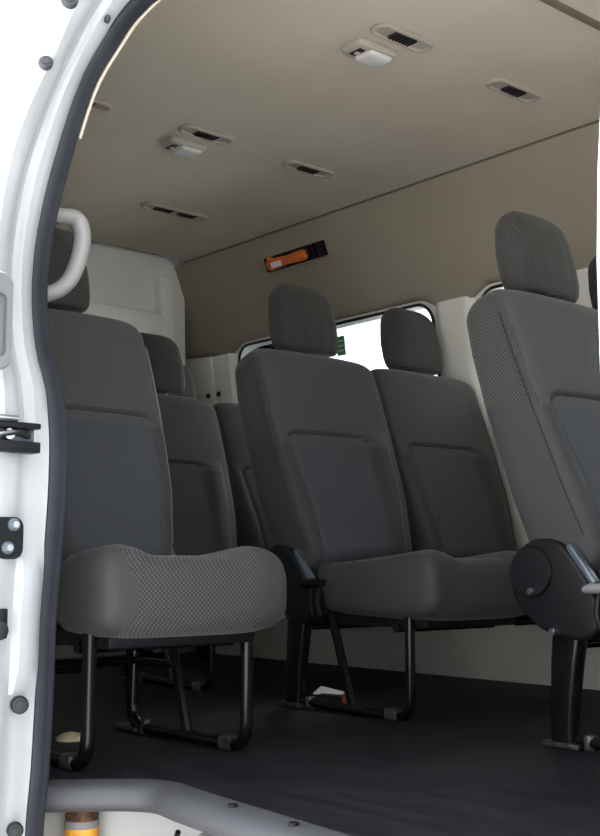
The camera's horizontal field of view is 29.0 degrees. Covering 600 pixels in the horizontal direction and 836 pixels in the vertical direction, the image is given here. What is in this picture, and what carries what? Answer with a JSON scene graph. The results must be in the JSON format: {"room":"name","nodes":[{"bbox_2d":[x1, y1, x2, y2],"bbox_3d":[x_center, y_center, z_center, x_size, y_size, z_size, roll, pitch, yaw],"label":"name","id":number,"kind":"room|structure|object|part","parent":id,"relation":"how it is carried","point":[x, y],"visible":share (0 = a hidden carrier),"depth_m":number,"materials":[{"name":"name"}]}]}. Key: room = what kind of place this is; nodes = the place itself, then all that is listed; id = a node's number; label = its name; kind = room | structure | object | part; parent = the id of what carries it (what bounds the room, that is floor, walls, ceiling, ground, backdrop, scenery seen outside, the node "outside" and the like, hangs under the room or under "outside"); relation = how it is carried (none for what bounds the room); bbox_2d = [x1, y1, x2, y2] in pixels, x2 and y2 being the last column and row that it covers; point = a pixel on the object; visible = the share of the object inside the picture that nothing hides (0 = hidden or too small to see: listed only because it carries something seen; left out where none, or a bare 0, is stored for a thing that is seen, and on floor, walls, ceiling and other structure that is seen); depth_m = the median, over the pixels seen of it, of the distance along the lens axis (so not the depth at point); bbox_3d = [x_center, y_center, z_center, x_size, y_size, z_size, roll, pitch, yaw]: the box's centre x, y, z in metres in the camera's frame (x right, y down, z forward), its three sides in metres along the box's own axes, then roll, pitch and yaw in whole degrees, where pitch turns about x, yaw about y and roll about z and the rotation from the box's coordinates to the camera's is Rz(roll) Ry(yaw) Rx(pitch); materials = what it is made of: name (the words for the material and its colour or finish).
{"room":"vehicle interior","nodes":[
{"label":"vehicle interior","id":0,"kind":"room"},
{"bbox_2d":[0,0,183,264],"bbox_3d":[0.566,-0.973,2.734,1.985,0.370,5.900,6,-10,-40],"label":"roof","id":1,"kind":"structure","parent":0,"point":[12,12],"depth_m":2.61,"materials":[{"name":"white metal"}]},
{"bbox_2d":[55,258,195,659],"bbox_3d":[-1.321,0.189,4.806,2.300,2.060,0.040,6,-10,-40],"label":"wall","id":2,"kind":"structure","parent":0,"point":[175,263],"depth_m":5.35,"materials":[{"name":"beige plastic"}]},
{"bbox_2d":[49,652,599,835],"bbox_3d":[0.548,0.740,2.579,2.280,0.026,5.720,6,-10,-40],"label":"floor","id":3,"kind":"structure","parent":0,"point":[470,758],"depth_m":2.48,"materials":[{"name":"plastic"}]},
{"bbox_2d":[56,732,79,741],"bbox_3d":[-0.524,0.727,2.658,0.068,0.018,0.068,6,-10,-40],"label":"cap","id":4,"kind":"object","parent":3,"relation":"on","point":[68,736],"visible":0.84,"depth_m":2.63,"materials":[{"name":"beige plastic"}]},
{"bbox_2d":[48,227,286,770],"bbox_3d":[-0.435,0.094,2.672,0.518,1.282,0.829,6,-10,-40],"label":"passenger seat","id":5,"kind":"object","parent":3,"relation":"on","point":[124,586],"visible":0.76,"depth_m":2.64,"materials":[{"name":"fabric"}]},
{"bbox_3d":[-0.563,0.064,2.822,0.506,0.695,0.368,6,-10,-40],"label":"backrest","id":6,"kind":"part","parent":5,"relation":"part of","materials":[{"name":"fabric"}]},
{"bbox_3d":[-0.408,0.748,2.813,0.050,0.012,0.100,6,-10,-40],"label":"foot plate","id":7,"kind":"part","parent":5,"relation":"part of","materials":[{"name":"metal"}]},
{"bbox_2d":[57,544,286,637],"bbox_3d":[-0.365,0.370,2.511,0.458,0.185,0.545,6,-10,-40],"label":"cushion","id":8,"kind":"object","parent":5,"relation":"on","point":[106,590],"depth_m":2.28,"materials":[{"name":"fabric"}]},
{"bbox_2d":[142,365,206,665],"bbox_3d":[-0.518,0.376,4.859,0.400,1.272,0.252,6,-10,-40],"label":"seat","id":9,"kind":"object","parent":3,"relation":"on","point":[190,390],"visible":0.16,"depth_m":4.96,"materials":[{"name":"fabric"}]},
{"bbox_3d":[-0.621,0.795,4.695,0.040,0.400,0.050,6,-10,-40],"label":"leg","id":10,"kind":"part","parent":9,"relation":"part of","materials":[{"name":"black metal"}]},
{"bbox_3d":[-0.393,0.820,4.889,0.040,0.400,0.050,6,-10,-40],"label":"leg","id":11,"kind":"part","parent":9,"relation":"part of","materials":[{"name":"black metal"}]},
{"bbox_2d":[119,332,238,690],"bbox_3d":[-0.350,0.273,4.065,0.517,1.276,0.828,6,-10,-40],"label":"passenger seat","id":12,"kind":"object","parent":3,"relation":"on","point":[204,518],"visible":0.33,"depth_m":4.22,"materials":[{"name":"fabric"}]},
{"bbox_3d":[-0.564,0.774,3.998,0.042,0.265,0.090,6,-10,-40],"label":"leg","id":13,"kind":"part","parent":12,"relation":"part of","materials":[{"name":"black metal"}]},
{"bbox_3d":[-0.473,0.246,4.218,0.506,0.695,0.368,6,-10,-40],"label":"backrest","id":14,"kind":"part","parent":12,"relation":"part of","materials":[{"name":"fabric"}]},
{"bbox_2d":[45,779,350,835],"bbox_3d":[0.002,0.628,1.664,0.237,0.054,1.392,6,-10,-40],"label":"sill","id":15,"kind":"structure","parent":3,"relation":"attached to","point":[209,813],"depth_m":2.02,"materials":[{"name":"grey plastic"}]},
{"bbox_2d":[213,403,336,611],"bbox_3d":[0.057,0.333,4.411,0.571,0.818,0.790,6,-10,-40],"label":"passenger seat","id":16,"kind":"object","parent":3,"relation":"on","point":[252,528],"visible":0.11,"depth_m":4.38,"materials":[{"name":"fabric"}]},
{"bbox_3d":[-0.099,0.290,4.562,0.506,0.695,0.368,6,-10,-40],"label":"backrest","id":17,"kind":"part","parent":16,"relation":"part of","materials":[{"name":"fabric"}]},
{"bbox_2d":[311,686,346,702],"bbox_3d":[0.091,0.783,3.259,0.050,0.052,0.134,7,-10,-42],"label":"belt buckle","id":18,"kind":"object","parent":3,"relation":"on","point":[326,693],"visible":0.53,"depth_m":3.25,"materials":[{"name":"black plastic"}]},
{"bbox_2d":[235,283,525,720],"bbox_3d":[0.211,0.175,3.361,0.517,1.292,0.828,6,-10,-40],"label":"passenger seat","id":19,"kind":"object","parent":3,"relation":"on","point":[319,445],"visible":0.91,"depth_m":3.33,"materials":[{"name":"fabric"}]},
{"bbox_3d":[-0.012,0.809,3.288,0.050,0.012,0.100,6,-10,-40],"label":"foot plate","id":20,"kind":"part","parent":19,"relation":"part of","materials":[{"name":"metal"}]},
{"bbox_3d":[-0.003,0.684,3.293,0.042,0.265,0.090,6,-10,-40],"label":"leg","id":21,"kind":"part","parent":19,"relation":"part of","materials":[{"name":"black metal"}]},
{"bbox_3d":[0.011,0.408,3.230,0.022,0.089,0.074,6,-10,-40],"label":"hinge plate","id":22,"kind":"part","parent":19,"relation":"part of","materials":[{"name":"grey metal"}]},
{"bbox_3d":[0.032,0.449,3.156,0.024,0.023,0.095,6,-10,-40],"label":"lever","id":23,"kind":"part","parent":19,"relation":"part of","materials":[{"name":"black plastic"}]},
{"bbox_3d":[0.088,0.140,3.515,0.506,0.695,0.368,6,-10,-40],"label":"backrest","id":24,"kind":"part","parent":19,"relation":"part of","materials":[{"name":"fabric"}]},
{"bbox_2d":[318,549,525,620],"bbox_3d":[0.324,0.463,3.235,0.458,0.185,0.545,6,-10,-40],"label":"cushion","id":25,"kind":"object","parent":19,"relation":"on","point":[361,584],"depth_m":3.02,"materials":[{"name":"fabric"}]},
{"bbox_2d":[371,308,535,625],"bbox_3d":[0.612,0.116,3.747,0.571,1.078,0.827,6,-10,-40],"label":"passenger seat","id":26,"kind":"object","parent":3,"relation":"on","point":[458,505],"visible":0.5,"depth_m":3.80,"materials":[{"name":"fabric"}]},
{"bbox_3d":[0.467,0.186,3.870,0.506,0.695,0.368,6,-10,-40],"label":"backrest","id":27,"kind":"part","parent":26,"relation":"part of","materials":[{"name":"fabric"}]},
{"bbox_2d":[467,211,599,752],"bbox_3d":[0.804,0.079,2.612,0.517,1.292,0.828,6,-10,-40],"label":"passenger seat","id":28,"kind":"object","parent":3,"relation":"on","point":[535,350],"visible":1,"depth_m":2.61,"materials":[{"name":"fabric"}]},
{"bbox_3d":[0.681,0.045,2.767,0.506,0.695,0.368,6,-10,-40],"label":"backrest","id":29,"kind":"part","parent":28,"relation":"part of","materials":[{"name":"fabric"}]},
{"bbox_3d":[0.581,0.713,2.540,0.050,0.012,0.100,6,-10,-40],"label":"foot plate","id":30,"kind":"part","parent":28,"relation":"part of","materials":[{"name":"metal"}]},
{"bbox_3d":[0.590,0.588,2.544,0.042,0.265,0.090,6,-10,-40],"label":"leg","id":31,"kind":"part","parent":28,"relation":"part of","materials":[{"name":"black metal"}]},
{"bbox_3d":[0.604,0.313,2.481,0.022,0.089,0.074,6,-10,-40],"label":"hinge plate","id":32,"kind":"part","parent":28,"relation":"part of","materials":[{"name":"silver metal"}]},
{"bbox_3d":[0.625,0.353,2.408,0.024,0.023,0.095,6,-10,-40],"label":"lever","id":33,"kind":"part","parent":28,"relation":"part of","materials":[{"name":"grey plastic"}]},
{"bbox_2d":[588,256,597,309],"bbox_3d":[1.158,0.026,3.036,0.571,1.078,0.827,6,-10,-40],"label":"passenger seat","id":34,"kind":"object","parent":3,"relation":"on","point":[592,269],"visible":0.13,"depth_m":3.30,"materials":[{"name":"fabric"}]},
{"bbox_2d":[55,0,599,261],"bbox_3d":[0.610,-1.058,2.681,1.830,0.095,5.445,6,-10,-40],"label":"ceiling","id":35,"kind":"structure","parent":0,"point":[274,77],"depth_m":3.51,"materials":[{"name":"beige fabric"}]},
{"bbox_2d":[88,99,111,112],"bbox_3d":[-0.652,-0.943,3.464,0.200,0.013,0.066,6,-10,-40],"label":"ceiling vent","id":36,"kind":"object","parent":35,"relation":"in","point":[98,106],"visible":0.31,"depth_m":3.50,"materials":[{"name":"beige plastic"}]},
{"bbox_2d":[140,202,207,220],"bbox_3d":[-0.491,-0.805,4.545,0.300,0.013,0.066,6,-10,-40],"label":"ceiling vent","id":37,"kind":"object","parent":35,"relation":"in","point":[152,206],"visible":1,"depth_m":4.53,"materials":[{"name":"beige plastic"}]},
{"bbox_2d":[153,207,173,213],"bbox_3d":[-0.529,-0.808,4.512,0.082,0.011,0.034,6,-10,-40],"label":"grille","id":38,"kind":"object","parent":37,"relation":"attached to","point":[166,210],"depth_m":4.50,"materials":[{"name":"black plastic"}]},
{"bbox_2d":[176,212,197,218],"bbox_3d":[-0.446,-0.799,4.583,0.082,0.011,0.034,6,-10,-40],"label":"grille","id":39,"kind":"object","parent":37,"relation":"attached to","point":[188,215],"depth_m":4.57,"materials":[{"name":"black plastic"}]},
{"bbox_2d":[160,137,205,157],"bbox_3d":[-0.386,-0.887,3.833,0.146,0.029,0.095,6,-10,-40],"label":"recessed light","id":40,"kind":"object","parent":35,"relation":"in","point":[183,147],"visible":1,"depth_m":3.81,"materials":[{"name":"white plastic"}]},
{"bbox_2d":[178,124,233,144],"bbox_3d":[-0.301,-0.908,3.736,0.200,0.013,0.066,6,-10,-40],"label":"ceiling vent","id":41,"kind":"object","parent":35,"relation":"in","point":[190,130],"visible":1,"depth_m":3.72,"materials":[{"name":"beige plastic"}]},
{"bbox_2d":[193,131,218,140],"bbox_3d":[-0.301,-0.907,3.736,0.082,0.011,0.034,6,-10,-40],"label":"grille","id":42,"kind":"object","parent":41,"relation":"attached to","point":[204,135],"depth_m":3.73,"materials":[{"name":"black plastic"}]},
{"bbox_2d":[282,160,333,177],"bbox_3d":[0.029,-0.867,4.058,0.210,0.013,0.066,6,-10,-40],"label":"ceiling vent","id":43,"kind":"object","parent":35,"relation":"in","point":[295,165],"visible":1,"depth_m":4.04,"materials":[{"name":"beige plastic"}]},
{"bbox_2d":[297,166,319,174],"bbox_3d":[0.029,-0.866,4.058,0.082,0.011,0.034,6,-10,-40],"label":"grille","id":44,"kind":"object","parent":43,"relation":"attached to","point":[310,170],"depth_m":4.05,"materials":[{"name":"black plastic"}]},
{"bbox_2d":[341,38,396,67],"bbox_3d":[0.187,-0.977,3.131,0.146,0.029,0.095,6,-10,-40],"label":"recessed light","id":45,"kind":"object","parent":35,"relation":"in","point":[365,51],"visible":1,"depth_m":3.11,"materials":[{"name":"white plastic"}]},
{"bbox_2d":[370,23,433,52],"bbox_3d":[0.269,-0.995,3.052,0.205,0.013,0.066,6,-10,-40],"label":"ceiling vent","id":46,"kind":"object","parent":35,"relation":"in","point":[389,32],"visible":1,"depth_m":3.04,"materials":[{"name":"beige plastic"}]},
{"bbox_2d":[387,32,417,46],"bbox_3d":[0.269,-0.994,3.052,0.082,0.011,0.034,6,-10,-40],"label":"grille","id":47,"kind":"object","parent":46,"relation":"attached to","point":[402,39],"depth_m":3.04,"materials":[{"name":"black plastic"}]},
{"bbox_2d":[485,78,540,102],"bbox_3d":[0.623,-0.953,3.387,0.210,0.013,0.066,6,-10,-40],"label":"ceiling vent","id":48,"kind":"object","parent":35,"relation":"in","point":[504,86],"visible":1,"depth_m":3.37,"materials":[{"name":"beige plastic"}]},
{"bbox_2d":[500,85,526,97],"bbox_3d":[0.623,-0.952,3.386,0.082,0.011,0.034,6,-10,-40],"label":"grille","id":49,"kind":"object","parent":48,"relation":"attached to","point":[513,91],"depth_m":3.38,"materials":[{"name":"black plastic"}]},
{"bbox_2d":[539,0,599,30],"bbox_3d":[0.520,-1.035,2.776,1.560,0.012,0.022,6,-10,-40],"label":"trim","id":50,"kind":"structure","parent":35,"relation":"attached to","point":[556,4],"depth_m":2.91,"materials":[{"name":"beige plastic"}]},
{"bbox_2d":[185,281,503,652],"bbox_3d":[1.296,-0.038,3.324,0.350,1.805,5.720,6,-10,-40],"label":"wall","id":51,"kind":"structure","parent":0,"point":[432,307],"depth_m":4.52,"materials":[{"name":"beige plastic"}]},
{"bbox_2d":[55,241,184,658],"bbox_3d":[-1.197,0.079,4.698,1.810,1.780,0.146,6,-10,-40],"label":"door","id":52,"kind":"structure","parent":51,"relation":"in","point":[142,290],"depth_m":5.13,"materials":[{"name":"beige plastic"}]},
{"bbox_2d":[190,353,237,405],"bbox_3d":[-0.380,0.022,5.314,0.110,0.590,0.370,6,-10,-40],"label":"trim","id":53,"kind":"structure","parent":51,"relation":"attached to","point":[210,375],"depth_m":5.27,"materials":[{"name":"beige plastic"}]},
{"bbox_2d":[264,240,327,272],"bbox_3d":[-0.023,-0.651,4.693,0.055,0.067,0.350,6,-10,-40],"label":"holder","id":54,"kind":"object","parent":51,"relation":"attached to","point":[317,249],"visible":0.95,"depth_m":4.60,"materials":[{"name":"black plastic"}]},
{"bbox_2d":[266,249,307,270],"bbox_3d":[-0.052,-0.644,4.707,0.044,0.059,0.238,6,-10,-40],"label":"hammer","id":55,"kind":"object","parent":54,"relation":"attached to","point":[272,263],"visible":1,"depth_m":4.70,"materials":[{"name":"orange plastic"}]},
{"bbox_2d":[238,303,440,376],"bbox_3d":[0.157,-0.068,4.750,0.150,0.617,1.187,6,-10,-40],"label":"window","id":56,"kind":"structure","parent":51,"relation":"in","point":[268,346],"depth_m":4.61,"materials":[{"name":"black rubber"}]},
{"bbox_3d":[0.183,-0.065,4.772,0.082,0.605,1.175,6,-10,-40],"label":"pane","id":57,"kind":"part","parent":56,"relation":"part of","materials":[{"name":"clear glass"}]},
{"bbox_2d":[337,335,345,355],"bbox_3d":[0.168,-0.296,4.761,0.014,0.080,0.050,6,-10,-40],"label":"window sticker","id":58,"kind":"object","parent":56,"relation":"attached to","point":[341,339],"visible":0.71,"depth_m":4.75,"materials":[{"name":"green paper"}]},
{"bbox_2d":[174,122,599,358],"bbox_3d":[1.240,-0.733,3.321,0.192,0.413,5.636,6,-10,-40],"label":"trim","id":59,"kind":"structure","parent":51,"relation":"attached to","point":[432,241],"depth_m":4.27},
{"bbox_2d":[184,119,599,263],"bbox_3d":[1.215,-0.959,3.252,0.012,0.012,5.340,6,-10,-40],"label":"trim","id":60,"kind":"structure","parent":51,"relation":"attached to","point":[596,121],"depth_m":4.19,"materials":[{"name":"plastic"}]},
{"bbox_2d":[217,463,599,689],"bbox_3d":[1.420,0.430,3.239,0.062,0.755,5.520,6,-10,-40],"label":"wall panel","id":61,"kind":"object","parent":51,"relation":"attached to","point":[509,653],"depth_m":4.18,"materials":[{"name":"beige plastic"}]},
{"bbox_2d":[436,296,488,433],"bbox_3d":[0.583,-0.126,4.196,0.111,0.600,0.185,6,-10,-40],"label":"trim","id":62,"kind":"structure","parent":51,"relation":"attached to","point":[458,363],"depth_m":4.18,"materials":[{"name":"beige plastic"}]},
{"bbox_2d":[481,284,502,296],"bbox_3d":[0.780,-0.282,4.018,0.119,0.377,0.342,6,-10,-40],"label":"window","id":63,"kind":"structure","parent":51,"relation":"in","point":[498,285],"depth_m":4.08,"materials":[{"name":"black rubber"}]},
{"bbox_2d":[576,268,591,307],"bbox_3d":[0.985,-0.185,3.731,0.111,0.600,0.310,6,-10,-40],"label":"trim","id":64,"kind":"structure","parent":51,"relation":"attached to","point":[584,299],"depth_m":3.76,"materials":[{"name":"beige plastic"}]},
{"bbox_3d":[-0.241,0.019,1.992,0.335,2.255,5.720,6,-10,-40],"label":"wall","id":65,"kind":"structure","parent":0,"visible":0},
{"bbox_2d":[0,608,8,639],"bbox_3d":[-0.504,0.342,1.928,0.040,0.051,0.053,6,-10,-40],"label":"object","id":66,"kind":"object","parent":65,"relation":"attached to","point":[4,629],"visible":0.98,"depth_m":1.92,"materials":[{"name":"black plastic"}]},
{"bbox_2d":[0,271,13,369],"bbox_3d":[-0.558,-0.168,1.969,0.140,0.190,0.058,6,-10,-40],"label":"handle","id":67,"kind":"object","parent":65,"relation":"attached to","point":[6,283],"visible":1,"depth_m":2.00,"materials":[{"name":"white plastic"}]},
{"bbox_2d":[0,517,23,558],"bbox_3d":[-0.512,0.202,1.954,0.094,0.071,0.042,6,-10,-40],"label":"bracket","id":68,"kind":"object","parent":65,"relation":"attached to","point":[11,528],"visible":1,"depth_m":1.96,"materials":[{"name":"black metal"}]},
{"bbox_2d":[6,821,23,835],"bbox_3d":[-0.471,0.683,1.922,0.027,0.027,0.019,3,-8,-21],"label":"plug","id":69,"kind":"object","parent":65,"relation":"attached to","point":[15,828],"visible":1,"depth_m":1.92,"materials":[{"name":"grey plastic"}]},
{"bbox_2d":[10,695,28,713],"bbox_3d":[-0.468,0.480,1.942,0.030,0.030,0.019,3,-8,-21],"label":"plug","id":70,"kind":"object","parent":65,"relation":"attached to","point":[19,704],"visible":1,"depth_m":1.94,"materials":[{"name":"grey plastic"}]},
{"bbox_2d":[0,413,40,453],"bbox_3d":[-0.503,0.027,1.987,0.114,0.062,0.049,6,-10,-40],"label":"latch","id":71,"kind":"object","parent":65,"relation":"in","point":[15,436],"depth_m":1.98,"materials":[{"name":"black metal"}]},
{"bbox_3d":[-0.494,0.049,1.987,0.098,0.019,0.030,6,-10,-40],"label":"rail","id":72,"kind":"part","parent":71,"relation":"part of","materials":[{"name":"black plastic"}]},
{"bbox_3d":[-0.494,0.012,1.992,0.098,0.010,0.030,6,-10,-40],"label":"rail","id":73,"kind":"part","parent":71,"relation":"part of","materials":[{"name":"black plastic"}]},
{"bbox_2d":[38,55,52,70],"bbox_3d":[-0.470,-0.659,2.150,0.027,0.027,0.019,3,-8,-21],"label":"plug","id":74,"kind":"object","parent":65,"relation":"attached to","point":[45,62],"visible":1,"depth_m":2.14,"materials":[{"name":"grey plastic"}]},
{"bbox_2d":[0,0,129,835],"bbox_3d":[-1.259,0.173,3.020,0.309,1.810,2.676,6,-10,-40],"label":"trim","id":75,"kind":"structure","parent":65,"relation":"attached to","point":[35,103],"depth_m":2.17,"materials":[{"name":"white metal"}]},
{"bbox_2d":[48,207,90,301],"bbox_3d":[-0.494,-0.325,2.383,0.130,0.220,0.056,6,-10,-40],"label":"handle","id":76,"kind":"object","parent":65,"relation":"attached to","point":[78,221],"visible":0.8,"depth_m":2.38,"materials":[{"name":"grey plastic"}]},
{"bbox_2d":[61,0,78,8],"bbox_3d":[-0.424,-0.773,2.143,0.032,0.032,0.019,3,-8,-21],"label":"plug","id":77,"kind":"object","parent":65,"relation":"attached to","point":[68,4],"visible":1,"depth_m":2.14,"materials":[{"name":"grey plastic"}]},
{"bbox_2d":[25,0,157,835],"bbox_3d":[-0.052,0.021,1.734,0.228,1.906,1.431,6,-10,-40],"label":"seal","id":78,"kind":"object","parent":65,"relation":"attached to","point":[58,436],"visible":0.72,"depth_m":2.10,"materials":[{"name":"rubber"}]},
{"bbox_2d":[104,15,110,23],"bbox_3d":[-0.373,-0.775,2.253,0.013,0.013,0.019,3,-8,-21],"label":"plug","id":79,"kind":"object","parent":65,"relation":"attached to","point":[107,18],"visible":1,"depth_m":2.25,"materials":[{"name":"grey plastic"}]},
{"bbox_2d":[78,0,160,138],"bbox_3d":[-0.074,-0.738,2.017,0.059,0.276,0.995,7,-10,-44],"label":"trim","id":80,"kind":"structure","parent":65,"relation":"attached to","point":[153,5],"depth_m":2.32,"materials":[{"name":"beige plastic"}]},
{"bbox_2d":[44,812,201,835],"bbox_3d":[0.101,0.826,1.757,1.406,0.314,0.319,-6,-9,38],"label":"trim","id":81,"kind":"structure","parent":65,"relation":"attached to","point":[110,823],"depth_m":2.18,"materials":[{"name":"white plastic"}]},
{"bbox_2d":[597,127,599,349],"bbox_3d":[0.950,-0.095,0.491,0.361,2.100,1.888,6,-10,-40],"label":"trim","id":82,"kind":"structure","parent":65,"relation":"attached to","point":[598,180],"depth_m":1.17,"materials":[{"name":"white plastic"}]},
{"bbox_3d":[0.006,0.975,1.605,0.360,0.030,1.500,6,-10,-40],"label":"floor","id":83,"kind":"structure","parent":0,"visible":0},
{"bbox_2d":[64,812,99,835],"bbox_3d":[-0.401,0.863,2.124,0.064,0.324,0.064,6,-10,-40],"label":"cylinder","id":84,"kind":"object","parent":83,"relation":"on","point":[75,823],"visible":0.72,"depth_m":2.11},
{"bbox_2d":[174,830,180,835],"bbox_3d":[-0.215,0.861,2.003,0.011,0.296,0.029,4,-8,-26],"label":"hook","id":85,"kind":"object","parent":83,"relation":"on","point":[177,832],"visible":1,"depth_m":2.01,"materials":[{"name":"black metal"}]},
{"bbox_2d":[198,832,212,835],"bbox_3d":[0.048,0.828,1.793,0.080,0.280,0.660,6,-10,-40],"label":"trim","id":86,"kind":"structure","parent":83,"relation":"on","point":[202,833],"depth_m":2.02,"materials":[{"name":"grey plastic"}]}
]}

